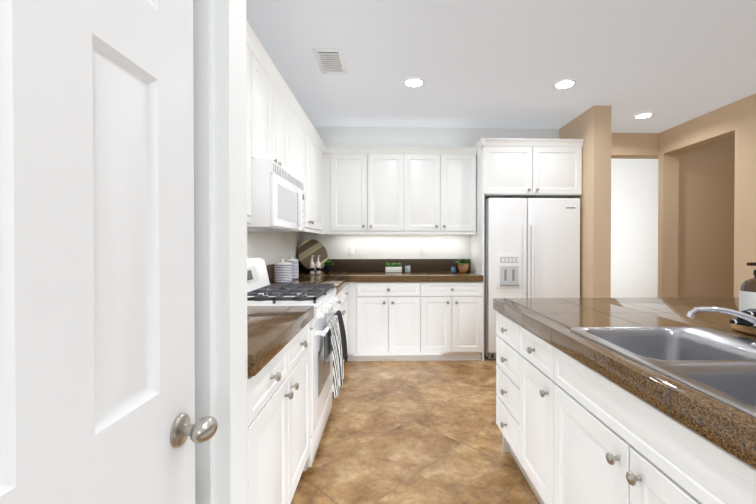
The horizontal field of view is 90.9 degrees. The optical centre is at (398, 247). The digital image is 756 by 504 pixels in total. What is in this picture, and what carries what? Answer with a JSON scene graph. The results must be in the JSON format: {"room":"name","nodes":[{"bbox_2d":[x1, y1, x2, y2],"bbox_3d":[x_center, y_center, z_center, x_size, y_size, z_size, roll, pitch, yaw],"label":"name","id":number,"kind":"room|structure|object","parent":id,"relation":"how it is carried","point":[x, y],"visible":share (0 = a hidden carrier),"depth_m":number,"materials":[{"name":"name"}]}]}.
{"room":"kitchen","nodes":[
{"label":"kitchen","id":0,"kind":"room"},
{"bbox_2d":[193,0,247,503],"bbox_3d":[-0.757,-0.092,1.013,0.630,2.660,0.134,0,0,-2],"label":"door frame","id":1,"kind":"structure","parent":0,"point":[220,200],"depth_m":0.97,"materials":[{"name":"white wood"}]},
{"bbox_2d":[247,232,300,264],"bbox_3d":[-1.149,-0.094,1.239,0.140,2.660,6.740,0,0,-2],"label":"wall","id":2,"kind":"structure","parent":0,"point":[269,248],"depth_m":3.39,"materials":[{"name":"white paint"}]},
{"bbox_2d":[246,25,253,220],"bbox_3d":[-0.924,-0.630,1.518,0.322,0.946,0.882,0,0,-2],"label":"upper cabinet","id":3,"kind":"object","parent":2,"relation":"attached to","point":[249,36],"depth_m":1.93,"materials":[{"name":"white wood"}]},
{"bbox_2d":[254,37,293,175],"bbox_3d":[-0.948,-0.793,2.340,0.322,0.632,0.766,0,0,-2],"label":"upper cabinet","id":4,"kind":"object","parent":2,"relation":"attached to","point":[273,103],"depth_m":2.29,"materials":[{"name":"white wood"}]},
{"bbox_2d":[247,159,304,231],"bbox_3d":[-0.878,-0.291,2.346,0.463,0.364,0.756,0,0,-2],"label":"over-the-range microwave","id":5,"kind":"object","parent":4,"relation":"attached to","point":[278,199],"visible":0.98,"depth_m":2.04,"materials":[{"name":"white"}]},
{"bbox_2d":[247,101,309,228],"bbox_3d":[-0.969,-0.642,3.063,0.322,0.946,0.677,0,0,-2],"label":"upper cabinet","id":6,"kind":"object","parent":2,"relation":"attached to","point":[301,126],"depth_m":3.13,"materials":[{"name":"white wood"}]},
{"bbox_2d":[302,125,321,232],"bbox_3d":[-0.988,-0.647,3.736,0.322,0.946,0.670,0,0,-2],"label":"upper cabinet","id":7,"kind":"object","parent":2,"relation":"attached to","point":[315,141],"depth_m":3.69,"materials":[{"name":"white wood"}]},
{"bbox_2d":[291,355,539,503],"bbox_3d":[2.219,1.251,3.079,7.600,0.060,10.200,0,0,-2],"label":"floor","id":8,"kind":"structure","parent":0,"point":[412,432],"depth_m":2.34,"materials":[{"name":"tile"}]},
{"bbox_2d":[248,322,309,503],"bbox_3d":[-0.771,0.806,1.533,0.628,0.856,0.881,0,0,-2],"label":"base cabinet","id":9,"kind":"object","parent":8,"relation":"on","point":[278,418],"depth_m":1.43,"materials":[{"name":"white wood"}]},
{"bbox_2d":[247,275,318,375],"bbox_3d":[-0.762,0.271,1.530,0.648,0.215,0.882,0,0,-2],"label":"countertop","id":10,"kind":"structure","parent":9,"relation":"on","point":[273,332],"depth_m":1.51,"materials":[{"name":"stone"}]},
{"bbox_2d":[247,258,347,470],"bbox_3d":[-0.727,0.652,2.358,0.761,1.150,0.758,0,0,-2],"label":"range","id":11,"kind":"object","parent":8,"relation":"on","point":[328,351],"visible":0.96,"depth_m":2.25,"materials":[{"name":"white metal"}]},
{"bbox_2d":[332,284,347,391],"bbox_3d":[-0.822,0.792,3.291,0.628,0.856,1.101,0,0,-2],"label":"base cabinet","id":12,"kind":"object","parent":8,"relation":"on","point":[342,304],"depth_m":3.47,"materials":[{"name":"white wood"}]},
{"bbox_2d":[266,259,350,294],"bbox_3d":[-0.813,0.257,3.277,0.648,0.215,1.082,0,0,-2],"label":"countertop","id":13,"kind":"structure","parent":12,"relation":"on","point":[340,275],"depth_m":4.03,"materials":[{"name":"stone"}]},
{"bbox_2d":[274,258,291,282],"bbox_3d":[-0.991,0.196,3.187,0.154,0.206,0.154,0,0,-2],"label":"canister","id":14,"kind":"object","parent":13,"relation":"on","point":[283,271],"visible":1,"depth_m":3.12,"materials":[{"name":"white ceramic"}]},
{"bbox_2d":[284,255,298,278],"bbox_3d":[-1.010,0.186,3.506,0.134,0.221,0.134,0,0,-2],"label":"canister","id":15,"kind":"object","parent":13,"relation":"on","point":[295,268],"visible":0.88,"depth_m":3.46,"materials":[{"name":"white ceramic"}]},
{"bbox_2d":[310,256,313,273],"bbox_3d":[-0.963,0.191,4.143,0.049,0.201,0.049,0,0,-2],"label":"pump bottle","id":16,"kind":"object","parent":13,"relation":"on","point":[311,267],"visible":1,"depth_m":4.12,"materials":[{"name":"white ceramic"}]},
{"bbox_2d":[298,239,327,272],"bbox_3d":[-0.993,0.097,4.311,0.304,0.387,0.272,0,0,-2],"label":"round board","id":17,"kind":"object","parent":13,"relation":"on","point":[308,249],"visible":0.81,"depth_m":4.30,"materials":[{"name":"brown wood"}]},
{"bbox_2d":[316,256,320,273],"bbox_3d":[-0.899,0.191,4.165,0.049,0.201,0.049,0,0,-2],"label":"pump bottle","id":18,"kind":"object","parent":13,"relation":"on","point":[318,267],"visible":1,"depth_m":4.15,"materials":[{"name":"white ceramic"}]},
{"bbox_2d":[321,260,332,272],"bbox_3d":[-0.817,0.214,4.298,0.229,0.152,0.203,0,0,-2],"label":"potted plant","id":19,"kind":"object","parent":13,"relation":"on","point":[328,266],"visible":1,"depth_m":4.25,"materials":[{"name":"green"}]},
{"bbox_2d":[347,282,422,360],"bbox_3d":[-0.166,0.785,4.190,0.771,0.856,0.628,0,0,-2],"label":"base cabinet","id":20,"kind":"object","parent":8,"relation":"on","point":[415,321],"depth_m":3.88,"materials":[{"name":"white wood"}]},
{"bbox_2d":[351,259,482,281],"bbox_3d":[-0.140,0.250,4.169,2.043,0.215,0.663,0,0,-2],"label":"countertop","id":21,"kind":"structure","parent":20,"relation":"on","point":[362,270],"depth_m":4.32,"materials":[{"name":"stone"}]},
{"bbox_2d":[385,262,402,271],"bbox_3d":[-0.046,0.231,4.349,0.216,0.118,0.103,0,0,-2],"label":"pot","id":22,"kind":"object","parent":21,"relation":"on","point":[393,267],"visible":1,"depth_m":4.31,"materials":[{"name":"white ceramic"}]},
{"bbox_2d":[405,265,409,271],"bbox_3d":[0.106,0.251,4.360,0.066,0.078,0.065,0,0,-2],"label":"glass jar","id":23,"kind":"object","parent":21,"relation":"on","point":[407,268],"visible":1,"depth_m":4.33,"materials":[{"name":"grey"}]},
{"bbox_2d":[455,259,469,271],"bbox_3d":[0.752,0.209,4.346,0.218,0.161,0.262,0,0,-2],"label":"plant pot","id":24,"kind":"object","parent":21,"relation":"on","point":[463,265],"visible":1,"depth_m":4.30,"materials":[{"name":"brown ceramic"}]},
{"bbox_2d":[423,282,482,360],"bbox_3d":[0.549,0.784,4.211,0.661,0.856,0.628,0,0,-2],"label":"base cabinet","id":25,"kind":"object","parent":8,"relation":"on","point":[452,311],"depth_m":3.90,"materials":[{"name":"white wood"}]},
{"bbox_2d":[484,198,579,358],"bbox_3d":[1.448,0.333,4.231,0.990,1.733,0.613,0,0,-2],"label":"refrigerator","id":26,"kind":"object","parent":8,"relation":"on","point":[531,247],"visible":0.56,"depth_m":3.97,"materials":[{"name":"white metal"}]},
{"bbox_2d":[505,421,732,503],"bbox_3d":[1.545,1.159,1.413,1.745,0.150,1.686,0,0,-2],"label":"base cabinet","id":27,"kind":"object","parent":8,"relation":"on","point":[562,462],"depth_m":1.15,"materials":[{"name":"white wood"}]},
{"bbox_2d":[493,298,755,472],"bbox_3d":[0.906,0.351,0.872,0.586,0.065,2.780,0,0,-2],"label":"countertop","id":28,"kind":"structure","parent":27,"relation":"on","point":[733,430],"depth_m":1.04,"materials":[{"name":"brown stone"}]},
{"bbox_2d":[685,305,755,352],"bbox_3d":[1.028,0.222,1.084,0.261,0.152,0.165,0,0,-2],"label":"faucet","id":29,"kind":"object","parent":28,"relation":"on","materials":[{"name":"silver metal"}]},
{"bbox_2d":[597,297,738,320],"bbox_3d":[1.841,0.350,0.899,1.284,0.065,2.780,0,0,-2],"label":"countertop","id":30,"kind":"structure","parent":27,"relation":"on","point":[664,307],"depth_m":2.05,"materials":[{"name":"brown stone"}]},
{"bbox_2d":[731,324,755,335],"bbox_3d":[1.410,0.296,1.147,0.330,0.038,0.530,0,0,3],"label":"cutting board","id":31,"kind":"object","parent":30,"relation":"on","point":[747,329],"visible":0.56,"depth_m":1.35,"materials":[{"name":"brown wood"}]},
{"bbox_2d":[729,308,755,326],"bbox_3d":[1.317,0.250,1.244,0.110,0.052,0.300,0,1,-34],"label":"folded towel","id":32,"kind":"object","parent":31,"relation":"on","point":[741,321],"visible":0.67,"depth_m":1.31,"materials":[{"name":"black fabric"}]},
{"bbox_2d":[739,262,755,311],"bbox_3d":[1.503,0.187,1.549,0.126,0.250,0.126,0,0,-2],"label":"soap bottle","id":33,"kind":"object","parent":30,"relation":"on","point":[747,294],"visible":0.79,"depth_m":1.54,"materials":[{"name":"brown glass"}]},
{"bbox_2d":[301,127,558,270],"bbox_3d":[0.394,-0.121,4.585,3.140,2.660,0.140,0,0,-2],"label":"wall","id":34,"kind":"structure","parent":0,"point":[407,246],"depth_m":4.50,"materials":[{"name":"white paint"}]},
{"bbox_2d":[348,246,353,255],"bbox_3d":[-0.573,0.040,4.483,0.072,0.116,0.007,0,0,-2],"label":"electrical outlet plate","id":35,"kind":"object","parent":34,"relation":"attached to","point":[350,250],"visible":1,"depth_m":4.48,"materials":[{"name":"white plastic"}]},
{"bbox_2d":[326,146,405,232],"bbox_3d":[-0.404,-0.652,4.324,0.916,0.946,0.322,0,0,-2],"label":"upper cabinet","id":36,"kind":"object","parent":34,"relation":"attached to","point":[390,190],"depth_m":4.17,"materials":[{"name":"white wood"}]},
{"bbox_2d":[421,246,425,255],"bbox_3d":[0.302,0.040,4.508,0.072,0.116,0.007,0,0,-2],"label":"electrical outlet plate","id":37,"kind":"object","parent":34,"relation":"attached to","point":[423,250],"visible":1,"depth_m":4.51,"materials":[{"name":"white plastic"}]},
{"bbox_2d":[406,145,477,232],"bbox_3d":[0.465,-0.652,4.349,0.822,0.946,0.322,0,0,-2],"label":"upper cabinet","id":38,"kind":"object","parent":34,"relation":"attached to","point":[440,198],"depth_m":4.19,"materials":[{"name":"white wood"}]},
{"bbox_2d":[474,138,583,200],"bbox_3d":[1.426,-0.864,4.258,1.085,0.590,0.558,0,0,-2],"label":"upper cabinet","id":39,"kind":"object","parent":34,"relation":"attached to","point":[504,167],"depth_m":3.98,"materials":[{"name":"white wood"}]},
{"bbox_2d":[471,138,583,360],"bbox_3d":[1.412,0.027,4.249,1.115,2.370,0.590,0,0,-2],"label":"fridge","id":40,"kind":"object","parent":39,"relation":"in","point":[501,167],"depth_m":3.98,"materials":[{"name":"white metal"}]},
{"bbox_2d":[246,0,755,132],"bbox_3d":[2.219,-1.479,3.057,7.600,0.080,10.200,0,0,-2],"label":"ceiling","id":41,"kind":"structure","parent":0,"point":[669,64],"depth_m":2.83,"materials":[{"name":"grey paint"}]},
{"bbox_2d":[312,48,346,73],"bbox_3d":[-0.521,-1.427,2.867,0.210,0.017,0.380,0,0,-2],"label":"ceiling vent","id":42,"kind":"object","parent":41,"relation":"in","point":[330,61],"visible":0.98,"depth_m":2.83,"materials":[{"name":"white metal"}]},
{"bbox_2d":[403,78,424,87],"bbox_3d":[0.133,-1.435,3.247,0.190,0.006,0.190,0,0,-2],"label":"recessed light","id":43,"kind":"object","parent":41,"relation":"in","point":[413,82],"visible":1,"depth_m":3.24,"materials":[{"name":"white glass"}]},
{"bbox_2d":[553,79,576,88],"bbox_3d":[1.463,-1.436,3.275,0.190,0.006,0.190,0,0,-2],"label":"recessed light","id":44,"kind":"object","parent":41,"relation":"in","point":[565,84],"visible":1,"depth_m":3.28,"materials":[{"name":"white glass"}]},
{"bbox_2d":[633,113,653,118],"bbox_3d":[2.690,-1.442,4.081,0.190,0.006,0.190,0,0,-2],"label":"recessed light","id":45,"kind":"object","parent":41,"relation":"in","point":[643,115],"visible":0.98,"depth_m":4.08,"materials":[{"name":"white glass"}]},
{"bbox_2d":[559,105,610,297],"bbox_3d":[2.062,-0.119,4.344,0.180,2.660,1.100,0,0,-2],"label":"wall","id":46,"kind":"structure","parent":0,"point":[591,126],"depth_m":3.80,"materials":[{"name":"beige paint"}]},
{"bbox_2d":[611,159,658,297],"bbox_3d":[3.487,-0.132,5.925,4.700,2.660,0.142,0,0,-2],"label":"wall","id":47,"kind":"structure","parent":0,"point":[634,228],"depth_m":5.84,"materials":[{"name":"white paint"}]},
{"bbox_2d":[611,133,658,158],"bbox_3d":[2.820,-1.313,4.807,1.358,0.280,0.198,0,0,-2],"label":"header beam","id":48,"kind":"structure","parent":0,"point":[634,145],"depth_m":4.71,"materials":[{"name":"beige paint"}]},
{"bbox_2d":[678,136,734,297],"bbox_3d":[4.025,-0.123,4.861,1.050,2.660,0.120,0,0,-2],"label":"wall","id":49,"kind":"structure","parent":0,"point":[706,222],"depth_m":4.78,"materials":[{"name":"beige paint"}]},
{"bbox_2d":[658,93,755,297],"bbox_3d":[3.499,-0.095,1.369,0.200,2.660,6.730,0,0,-2],"label":"wall","id":50,"kind":"structure","parent":0,"point":[737,119],"depth_m":3.91,"materials":[{"name":"beige paint"}]},
{"bbox_3d":[-0.769,-0.085,0.050,0.550,2.660,0.120,0,0,-2],"label":"wall","id":51,"kind":"structure","parent":0,"visible":0},
{"bbox_2d":[0,0,217,503],"bbox_3d":[-0.445,0.216,0.507,0.118,2.028,0.731,0,0,-2],"label":"open door","id":52,"kind":"structure","parent":51,"relation":"in","point":[97,363],"depth_m":0.58,"materials":[{"name":"white wood"}]}
]}

